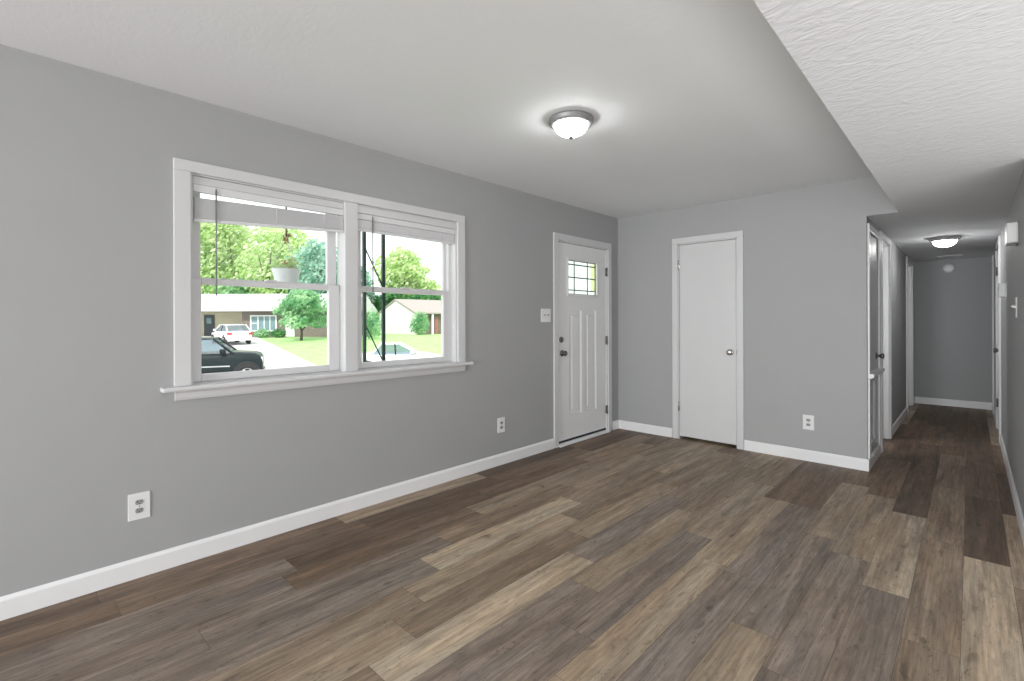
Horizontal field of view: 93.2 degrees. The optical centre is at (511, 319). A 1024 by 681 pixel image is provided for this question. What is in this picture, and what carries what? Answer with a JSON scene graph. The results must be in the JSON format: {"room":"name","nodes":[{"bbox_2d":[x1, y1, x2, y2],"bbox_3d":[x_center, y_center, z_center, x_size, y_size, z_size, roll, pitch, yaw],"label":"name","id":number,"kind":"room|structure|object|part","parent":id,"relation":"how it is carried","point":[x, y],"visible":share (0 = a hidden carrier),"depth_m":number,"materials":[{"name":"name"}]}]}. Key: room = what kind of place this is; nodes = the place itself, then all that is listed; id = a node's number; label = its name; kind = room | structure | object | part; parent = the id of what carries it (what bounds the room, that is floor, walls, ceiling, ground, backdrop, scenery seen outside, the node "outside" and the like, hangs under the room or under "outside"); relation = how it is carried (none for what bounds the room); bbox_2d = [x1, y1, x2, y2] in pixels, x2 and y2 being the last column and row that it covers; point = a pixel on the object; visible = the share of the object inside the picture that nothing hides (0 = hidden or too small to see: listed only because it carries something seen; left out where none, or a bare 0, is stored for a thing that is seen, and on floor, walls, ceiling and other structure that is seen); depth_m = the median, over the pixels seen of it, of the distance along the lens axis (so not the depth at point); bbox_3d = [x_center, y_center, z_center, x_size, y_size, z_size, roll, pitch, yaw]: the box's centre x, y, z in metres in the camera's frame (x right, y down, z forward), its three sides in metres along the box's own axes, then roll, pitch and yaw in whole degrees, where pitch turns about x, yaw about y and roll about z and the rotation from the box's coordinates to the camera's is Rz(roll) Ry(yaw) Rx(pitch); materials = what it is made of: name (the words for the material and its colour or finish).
{"room":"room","nodes":[
{"label":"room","id":0,"kind":"room"},
{"bbox_2d":[0,44,617,596],"bbox_3d":[-2.715,0.051,1.584,0.150,2.440,11.562,0,0,43],"label":"wall","id":1,"kind":"structure","parent":0,"point":[87,425],"depth_m":2.46,"materials":[{"name":"grey paint"}]},
{"bbox_2d":[128,491,149,521],"bbox_3d":[-1.839,0.918,2.389,0.009,0.130,0.088,0,0,43],"label":"wall outlet","id":2,"kind":"object","parent":1,"relation":"attached to","point":[138,503],"visible":1,"depth_m":2.38,"materials":[{"name":"white plastic"}]},
{"bbox_2d":[135,507,143,512],"bbox_3d":[-1.837,0.939,2.387,0.003,0.023,0.033,0,0,43],"label":"socket","id":3,"kind":"object","parent":2,"relation":"attached to","point":[137,509],"depth_m":2.39,"materials":[{"name":"grey plastic"}]},
{"bbox_2d":[135,499,143,504],"bbox_3d":[-1.837,0.898,2.387,0.003,0.023,0.033,0,0,43],"label":"socket","id":4,"kind":"object","parent":2,"relation":"attached to","point":[137,501],"depth_m":2.39,"materials":[{"name":"grey plastic"}]},
{"bbox_2d":[0,420,618,620],"bbox_3d":[-2.693,1.222,1.485,0.013,0.097,11.442,0,0,43],"label":"baseboard","id":5,"kind":"structure","parent":1,"relation":"attached to","point":[38,597],"depth_m":2.65,"materials":[{"name":"white paint"}]},
{"bbox_2d":[160,157,472,400],"bbox_3d":[-1.103,-0.212,3.240,0.210,1.252,2.080,0,0,43],"label":"window","id":6,"kind":"structure","parent":1,"relation":"in","point":[345,364],"depth_m":3.13,"materials":[{"name":"white paint"}]},
{"bbox_3d":[-1.470,-0.483,2.929,0.028,0.576,0.841,0,0,43],"label":"sash","id":7,"kind":"part","parent":6,"relation":"part of","materials":[{"name":"white plastic"}]},
{"bbox_3d":[-1.444,0.053,2.905,0.032,0.561,0.841,0,0,43],"label":"sash","id":8,"kind":"part","parent":6,"relation":"part of","materials":[{"name":"white plastic"}]},
{"bbox_2d":[193,184,343,295],"bbox_3d":[-1.401,-0.428,2.875,0.038,0.590,0.846,0,0,43],"label":"window blind","id":9,"kind":"object","parent":6,"relation":"attached to","point":[215,211],"visible":1,"depth_m":2.81,"materials":[{"name":"plastic"}]},
{"bbox_3d":[-1.405,-0.557,2.879,0.026,0.064,0.838,0,0,43],"label":"rail","id":10,"kind":"part","parent":9,"relation":"part of","materials":[{"name":"plastic"}]},
{"bbox_3d":[-0.821,-0.485,3.613,0.028,0.576,0.815,0,0,43],"label":"sash","id":11,"kind":"part","parent":6,"relation":"part of","materials":[{"name":"clear glass"}]},
{"bbox_3d":[-0.795,0.051,3.590,0.032,0.561,0.815,0,0,43],"label":"sash","id":12,"kind":"part","parent":6,"relation":"part of","materials":[{"name":"white plastic"}]},
{"bbox_2d":[358,213,454,299],"bbox_3d":[-0.752,-0.428,3.559,0.038,0.585,0.848,0,0,43],"label":"window blind","id":13,"kind":"object","parent":6,"relation":"attached to","point":[372,224],"visible":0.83,"depth_m":3.50,"materials":[{"name":"plastic"}]},
{"bbox_3d":[-0.756,-0.611,3.563,0.026,0.016,0.840,0,0,43],"label":"rail","id":14,"kind":"part","parent":13,"relation":"part of","materials":[{"name":"plastic"}]},
{"bbox_2d":[498,417,504,432],"bbox_3d":[-0.093,0.918,4.230,0.009,0.130,0.088,0,0,43],"label":"wall outlet","id":15,"kind":"object","parent":1,"relation":"attached to","point":[501,421],"visible":1,"depth_m":4.23,"materials":[{"name":"white plastic"}]},
{"bbox_2d":[541,309,550,321],"bbox_3d":[0.333,-0.044,4.674,0.020,0.130,0.145,0,0,43],"label":"light switch","id":16,"kind":"object","parent":1,"relation":"attached to","point":[545,313],"visible":1,"depth_m":4.67,"materials":[{"name":"white plastic"}]},
{"bbox_2d":[553,232,611,447],"bbox_3d":[0.725,0.197,5.179,0.194,2.126,1.044,0,0,43],"label":"door","id":17,"kind":"structure","parent":1,"relation":"in","point":[582,322],"depth_m":5.14,"materials":[{"name":"white paint"}]},
{"bbox_3d":[0.525,0.336,4.868,0.058,0.064,0.064,0,0,43],"label":"knob","id":18,"kind":"part","parent":17,"relation":"part of","materials":[{"name":"black metal"}]},
{"bbox_3d":[0.738,-0.445,5.170,0.006,0.360,0.530,0,0,43],"label":"pane","id":19,"kind":"part","parent":17,"relation":"part of","materials":[{"name":"clear glass"}]},
{"bbox_3d":[0.886,-0.459,5.327,0.007,0.293,0.072,0,0,43],"label":"yellow pane","id":20,"kind":"part","parent":17,"relation":"part of","materials":[{"name":"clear glass"}]},
{"bbox_2d":[0,0,872,218],"bbox_3d":[-1.830,-1.222,0.659,2.713,0.100,11.682,0,0,43],"label":"ceiling","id":21,"kind":"structure","parent":0,"point":[690,102],"depth_m":2.36,"materials":[{"name":"white paint"}]},
{"bbox_2d":[548,110,593,138],"bbox_3d":[0.346,-1.119,2.839,0.264,0.120,0.264,0,0,43],"label":"ceiling light","id":22,"kind":"object","parent":21,"relation":"attached to","point":[570,124],"visible":1,"depth_m":2.77,"materials":[{"name":"white glass"}]},
{"bbox_3d":[0.346,-1.109,2.839,0.194,0.064,0.194,0,0,43],"label":"lamp shade","id":23,"kind":"part","parent":22,"relation":"part of","materials":[{"name":"white glass"}]},
{"bbox_2d":[0,403,1023,680],"bbox_3d":[1.074,1.319,0.997,6.450,0.120,16.160,0,0,43],"label":"floor","id":24,"kind":"structure","parent":0,"point":[618,554],"depth_m":2.31,"materials":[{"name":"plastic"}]},
{"bbox_2d":[618,176,897,458],"bbox_3d":[2.207,0.036,4.802,2.563,2.440,0.120,0,0,43],"label":"wall","id":25,"kind":"structure","parent":0,"point":[805,249],"depth_m":4.45,"materials":[{"name":"grey paint"}]},
{"bbox_2d":[672,230,743,449],"bbox_3d":[2.006,0.195,4.957,0.720,2.122,0.172,0,0,43],"label":"door","id":26,"kind":"structure","parent":25,"relation":"in","point":[708,284],"depth_m":4.92,"materials":[{"name":"white paint"}]},
{"bbox_3d":[2.136,0.318,4.755,0.064,0.064,0.058,0,0,43],"label":"knob","id":27,"kind":"part","parent":26,"relation":"part of","materials":[{"name":"silver metal"}]},
{"bbox_2d":[619,420,868,471],"bbox_3d":[2.099,1.207,4.816,2.356,0.097,0.013,0,0,43],"label":"baseboard","id":28,"kind":"structure","parent":25,"relation":"attached to","point":[778,450],"depth_m":4.42,"materials":[{"name":"white paint"}]},
{"bbox_2d":[803,414,813,429],"bbox_3d":[2.637,0.911,4.307,0.088,0.130,0.009,0,0,43],"label":"wall outlet","id":29,"kind":"object","parent":25,"relation":"attached to","point":[808,420],"visible":1,"depth_m":4.31,"materials":[{"name":"white plastic"}]},
{"bbox_2d":[753,0,1023,261],"bbox_3d":[1.932,-1.072,0.176,4.064,0.423,16.160,0,0,43],"label":"ceiling","id":30,"kind":"structure","parent":0,"point":[929,94],"depth_m":1.86,"materials":[{"name":"white paint"}]},
{"bbox_2d":[928,235,961,248],"bbox_3d":[4.553,-0.809,5.093,0.264,0.120,0.264,0,0,43],"label":"ceiling light","id":31,"kind":"object","parent":30,"relation":"attached to","point":[942,241],"visible":1,"depth_m":5.03,"materials":[{"name":"white glass"}]},
{"bbox_3d":[4.553,-0.799,5.093,0.194,0.064,0.194,0,0,43],"label":"lamp shade","id":32,"kind":"part","parent":31,"relation":"part of","materials":[{"name":"white glass"}]},
{"bbox_2d":[935,255,962,258],"bbox_3d":[6.001,-0.868,6.641,0.280,0.010,0.260,0,0,43],"label":"ceiling vent","id":33,"kind":"object","parent":30,"relation":"in","point":[948,256],"visible":1,"depth_m":6.60,"materials":[{"name":"white metal"}]},
{"bbox_2d":[868,219,911,453],"bbox_3d":[4.473,0.190,5.716,0.120,2.117,4.390,0,0,43],"label":"wall","id":34,"kind":"structure","parent":0,"point":[898,257],"depth_m":5.69,"materials":[{"name":"grey paint"}]},
{"bbox_2d":[867,223,884,458],"bbox_3d":[3.207,0.174,4.291,0.113,1.963,0.700,0,0,43],"label":"door","id":35,"kind":"structure","parent":34,"relation":"in","point":[873,371],"depth_m":4.36,"materials":[{"name":"white paint"}]},
{"bbox_3d":[3.178,0.825,4.314,0.037,0.635,0.570,0,0,43],"label":"panel","id":36,"kind":"part","parent":35,"relation":"part of","materials":[{"name":"white paint"}]},
{"bbox_3d":[3.350,0.327,4.404,0.062,0.064,0.064,0,0,43],"label":"knob","id":37,"kind":"part","parent":35,"relation":"part of","materials":[{"name":"black metal"}]},
{"bbox_2d":[879,231,891,452],"bbox_3d":[3.483,0.204,5.098,0.743,2.095,0.780,0,0,43],"label":"door","id":38,"kind":"structure","parent":34,"relation":"in","point":[886,265],"depth_m":5.09,"materials":[{"name":"white paint"}]},
{"bbox_2d":[869,397,914,470],"bbox_3d":[4.495,1.200,5.638,0.013,0.097,4.478,0,0,43],"label":"baseboard","id":39,"kind":"structure","parent":34,"relation":"attached to","point":[876,453],"depth_m":5.20,"materials":[{"name":"white paint"}]},
{"bbox_2d":[906,256,913,413],"bbox_3d":[5.235,0.199,7.040,0.873,2.095,0.910,0,0,43],"label":"door","id":40,"kind":"structure","parent":34,"relation":"in","point":[909,263],"depth_m":7.03,"materials":[{"name":"white paint"}]},
{"bbox_2d":[913,257,991,402],"bbox_3d":[6.377,0.184,7.019,1.088,2.117,0.120,0,0,43],"label":"wall","id":41,"kind":"structure","parent":0,"point":[953,311],"depth_m":6.96,"materials":[{"name":"grey paint"}]},
{"bbox_2d":[943,264,954,272],"bbox_3d":[6.298,-0.742,6.980,0.136,0.136,0.040,0,0,43],"label":"smoke detector","id":42,"kind":"object","parent":41,"relation":"attached to","point":[948,268],"visible":1,"depth_m":6.97,"materials":[{"name":"white plastic"}]},
{"bbox_2d":[915,397,991,409],"bbox_3d":[6.334,1.194,6.970,0.822,0.097,0.013,0,0,43],"label":"baseboard","id":43,"kind":"structure","parent":41,"relation":"attached to","point":[922,400],"depth_m":6.95,"materials":[{"name":"white paint"}]},
{"bbox_2d":[994,170,1023,516],"bbox_3d":[4.736,0.189,4.585,0.120,2.117,5.670,0,0,43],"label":"wall","id":44,"kind":"structure","parent":0,"point":[1012,257],"depth_m":3.43,"materials":[{"name":"grey paint"}]},
{"bbox_2d":[991,255,993,412],"bbox_3d":[6.570,0.189,6.532,0.138,2.105,0.450,0,0,43],"label":"door","id":45,"kind":"structure","parent":44,"relation":"in","point":[992,257],"depth_m":6.41,"materials":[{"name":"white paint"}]},
{"bbox_2d":[993,235,1000,442],"bbox_3d":[5.301,0.193,5.220,0.174,2.105,0.940,0,0,43],"label":"door","id":46,"kind":"structure","parent":44,"relation":"in","point":[997,350],"depth_m":5.50,"materials":[{"name":"white paint"}]},
{"bbox_2d":[998,283,1006,297],"bbox_3d":[4.222,-0.256,4.168,0.049,0.124,0.120,0,0,43],"label":"thermostat","id":47,"kind":"object","parent":44,"relation":"attached to","point":[1002,287],"visible":0.98,"depth_m":4.13,"materials":[{"name":"white plastic"}]},
{"bbox_2d":[993,407,1023,546],"bbox_3d":[4.553,1.200,4.486,0.013,0.097,5.270,0,0,43],"label":"baseboard","id":48,"kind":"structure","parent":44,"relation":"attached to","point":[1018,510],"depth_m":3.39,"materials":[{"name":"white paint"}]},
{"bbox_2d":[1005,221,1018,245],"bbox_3d":[3.235,-0.554,3.132,0.055,0.140,0.200,0,0,43],"label":"door chime","id":49,"kind":"object","parent":44,"relation":"attached to","point":[1011,229],"visible":1,"depth_m":3.06,"materials":[{"name":"white plastic"}]},
{"bbox_2d":[1011,297,1016,317],"bbox_3d":[3.336,-0.083,3.217,0.026,0.135,0.075,0,0,43],"label":"light switch","id":50,"kind":"object","parent":44,"relation":"attached to","point":[1015,306],"visible":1,"depth_m":3.21,"materials":[{"name":"white plastic"}]},
{"bbox_3d":[3.344,-0.083,3.210,0.006,0.135,0.075,0,0,43],"label":"plate","id":51,"kind":"part","parent":50,"relation":"part of","materials":[{"name":"white plastic"}]},
{"bbox_3d":[-0.816,-1.255,4.767,1.470,0.120,5.400,0,0,43],"label":"ceiling","id":52,"kind":"structure","parent":0,"visible":0},
{"bbox_2d":[272,207,300,288],"bbox_3d":[-1.924,-0.729,4.128,0.224,0.925,0.224,0,0,43],"label":"hanging planter","id":53,"kind":"object","parent":52,"relation":"hanging from","point":[290,274],"visible":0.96,"depth_m":4.08,"materials":[{"name":"white plastic"}]},
{"bbox_3d":[-1.923,-0.350,4.128,0.224,0.168,0.224,0,0,43],"label":"pot","id":54,"kind":"part","parent":53,"relation":"part of","materials":[{"name":"white plastic"}]},
{"label":"outside","id":55,"kind":"structure","parent":0,"visible":0},
{"bbox_2d":[201,337,315,368],"bbox_3d":[-23.894,2.086,26.600,72.200,1.002,37.200,0,0,0],"label":"driveway","id":56,"kind":"structure","parent":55,"point":[275,357],"depth_m":31.98,"materials":[{"name":"concrete"}]},
{"bbox_2d":[211,324,252,344],"bbox_3d":[-21.957,1.107,37.810,4.630,1.573,2.009,0,0,44],"label":"car","id":57,"kind":"object","parent":56,"relation":"on","point":[236,336],"visible":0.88,"depth_m":36.44,"materials":[{"name":"white paint"}]},
{"bbox_2d":[201,337,265,373],"bbox_3d":[-11.875,1.583,18.128,4.670,1.877,2.165,0,0,-25],"label":"suv","id":58,"kind":"object","parent":56,"relation":"on","point":[226,359],"visible":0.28,"depth_m":17.84,"materials":[{"name":"black paint"}]},
{"bbox_3d":[-11.650,1.701,17.161,2.860,0.045,0.021,0,0,-25],"label":"moulding","id":59,"kind":"part","parent":58,"relation":"part of","materials":[{"name":"silver metal"}]},
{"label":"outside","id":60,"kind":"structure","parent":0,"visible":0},
{"bbox_3d":[-0.836,1.485,4.795,1.550,0.200,5.400,0,0,43],"label":"porch slab","id":61,"kind":"object","parent":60,"visible":0},
{"bbox_2d":[362,232,385,361],"bbox_3d":[-1.332,0.099,4.676,0.100,2.575,0.286,0,0,43],"label":"porch post","id":62,"kind":"object","parent":61,"relation":"on","point":[364,251],"visible":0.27,"depth_m":4.66,"materials":[{"name":"black metal"}]},
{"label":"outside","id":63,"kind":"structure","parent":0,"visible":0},
{"bbox_2d":[258,326,440,364],"bbox_3d":[-34.994,2.077,81.450,216.944,0.892,217.209,0,0,43],"label":"lawn","id":64,"kind":"structure","parent":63,"point":[313,350],"depth_m":36.75,"materials":[{"name":"green plant"}]},
{"bbox_2d":[200,222,234,293],"bbox_3d":[-41.770,-6.670,62.595,10.956,17.180,9.451,0,0,0],"label":"tree","id":65,"kind":"object","parent":64,"relation":"on","point":[207,239],"visible":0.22,"depth_m":62.24,"materials":[{"name":"green plant"}]},
{"bbox_2d":[200,224,266,293],"bbox_3d":[-38.790,-6.703,67.325,9.155,17.261,8.995,0,0,-24],"label":"tree","id":66,"kind":"object","parent":64,"relation":"on","point":[231,235],"visible":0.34,"depth_m":65.23,"materials":[{"name":"green plant"}]},
{"bbox_2d":[212,276,266,293],"bbox_3d":[-35.104,-2.079,64.818,7.737,7.986,9.224,0,0,41],"label":"tree","id":67,"kind":"object","parent":64,"relation":"on","point":[230,290],"visible":0.09,"depth_m":61.82,"materials":[{"name":"green plant"}]},
{"bbox_2d":[253,328,270,337],"bbox_3d":[-23.109,1.238,44.794,1.540,0.978,1.460,0,0,-37],"label":"shrub","id":68,"kind":"object","parent":64,"relation":"on","point":[260,333],"visible":1,"depth_m":44.65,"materials":[{"name":"green plant"}]},
{"bbox_2d":[229,226,304,293],"bbox_3d":[-31.417,-5.522,62.402,9.117,14.811,7.718,0,0,0],"label":"tree","id":69,"kind":"object","parent":64,"relation":"on","point":[264,270],"visible":0.64,"depth_m":60.85,"materials":[{"name":"green plant"}]},
{"bbox_2d":[271,329,285,337],"bbox_3d":[-21.590,1.249,44.794,1.393,0.945,1.340,0,0,0],"label":"shrub","id":70,"kind":"object","parent":64,"relation":"on","point":[275,332],"visible":1,"depth_m":44.58,"materials":[{"name":"green plant"}]},
{"bbox_2d":[201,294,377,336],"bbox_3d":[-28.301,-0.389,49.750,26.400,4.580,9.300,0,0,0],"label":"house","id":71,"kind":"structure","parent":64,"relation":"on","point":[252,310],"depth_m":46.77,"materials":[{"name":"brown brick"}]},
{"bbox_3d":[-30.108,0.537,48.160,1.020,2.100,0.080,0,0,0],"label":"door","id":72,"kind":"part","parent":71,"relation":"part of","materials":[{"name":"grey wood"}]},
{"bbox_3d":[-23.599,0.312,45.985,2.400,1.450,0.030,0,0,0],"label":"pane","id":73,"kind":"part","parent":71,"relation":"part of","materials":[{"name":"clear glass"}]},
{"bbox_3d":[-21.072,0.854,45.970,0.850,1.450,0.060,0,0,0],"label":"white door","id":74,"kind":"part","parent":71,"relation":"part of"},
{"bbox_2d":[268,229,317,266],"bbox_3d":[-33.620,-7.104,76.642,8.602,18.088,8.150,0,0,0],"label":"tree","id":75,"kind":"object","parent":64,"relation":"on","point":[296,242],"visible":0.17,"depth_m":75.65,"materials":[{"name":"green plant"}]},
{"bbox_2d":[271,289,326,340],"bbox_3d":[-17.684,-0.385,41.071,4.623,4.671,4.250,0,0,-42],"label":"tree","id":76,"kind":"object","parent":64,"relation":"on","point":[301,304],"visible":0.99,"depth_m":40.16,"materials":[{"name":"green plant"}]},
{"bbox_2d":[284,239,336,293],"bbox_3d":[-24.067,-4.122,59.944,7.778,11.953,6.920,0,0,-37],"label":"tree","id":77,"kind":"object","parent":64,"relation":"on","point":[314,269],"visible":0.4,"depth_m":58.27,"materials":[{"name":"green plant"}]},
{"bbox_2d":[361,266,376,300],"bbox_3d":[-21.451,-2.755,63.867,6.536,9.236,7.502,0,0,0],"label":"tree","id":78,"kind":"object","parent":64,"relation":"on","point":[368,276],"visible":0.03,"depth_m":64.00,"materials":[{"name":"green plant"}]},
{"bbox_2d":[366,308,380,338],"bbox_3d":[-12.152,0.369,41.987,1.818,2.841,1.715,0,0,-32],"label":"shrub","id":79,"kind":"object","parent":64,"relation":"on","point":[373,331],"visible":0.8,"depth_m":41.76,"materials":[{"name":"green plant"}]},
{"bbox_2d":[372,293,408,317],"bbox_3d":[-18.143,-1.200,69.799,8.046,6.168,7.098,0,0,-22],"label":"tree","id":80,"kind":"object","parent":64,"relation":"on","point":[389,297],"visible":0.29,"depth_m":68.39,"materials":[{"name":"green plant"}]},
{"bbox_2d":[369,246,436,296],"bbox_3d":[-16.367,-4.729,72.506,9.290,13.209,8.342,0,0,-42],"label":"tree","id":81,"kind":"object","parent":64,"relation":"on","point":[403,268],"visible":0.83,"depth_m":70.77,"materials":[{"name":"green plant"}]},
{"bbox_2d":[367,342,440,361],"bbox_3d":[-5.100,1.760,22.003,4.630,1.513,2.009,0,0,-13],"label":"car","id":82,"kind":"object","parent":64,"relation":"on","point":[412,353],"visible":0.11,"depth_m":21.27,"materials":[{"name":"white paint"}]},
{"bbox_2d":[377,299,440,334],"bbox_3d":[-7.795,-0.253,59.883,14.520,4.320,9.500,0,0,-40],"label":"house","id":83,"kind":"structure","parent":64,"relation":"on","point":[399,313],"depth_m":54.35,"materials":[{"name":"white"}]},
{"bbox_3d":[-8.712,0.485,53.153,0.220,2.450,0.170,0,0,-40],"label":"porch post","id":84,"kind":"part","parent":83,"relation":"part of","materials":[{"name":"white wood"}]},
{"bbox_3d":[-8.404,0.609,53.783,0.400,2.000,0.080,0,0,-40],"label":"door","id":85,"kind":"part","parent":83,"relation":"part of","materials":[{"name":"orange wood"}]},
{"bbox_2d":[409,311,429,334],"bbox_3d":[-9.579,0.332,50.014,2.155,2.654,1.996,0,0,0],"label":"shrub","id":86,"kind":"object","parent":64,"relation":"on","point":[419,326],"visible":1,"depth_m":49.76,"materials":[{"name":"green plant"}]},
{"bbox_2d":[405,294,440,299],"bbox_3d":[-12.027,-1.111,68.629,8.661,5.943,7.207,0,0,0],"label":"tree","id":87,"kind":"object","parent":64,"relation":"on","point":[416,296],"visible":0.11,"depth_m":67.71,"materials":[{"name":"green plant"}]},
{"bbox_2d":[424,279,440,295],"bbox_3d":[-12.026,-2.197,73.817,4.988,8.127,5.608,0,0,36],"label":"tree","id":88,"kind":"object","parent":64,"relation":"on","point":[438,286],"visible":0.06,"depth_m":73.36,"materials":[{"name":"green plant"}]}
]}

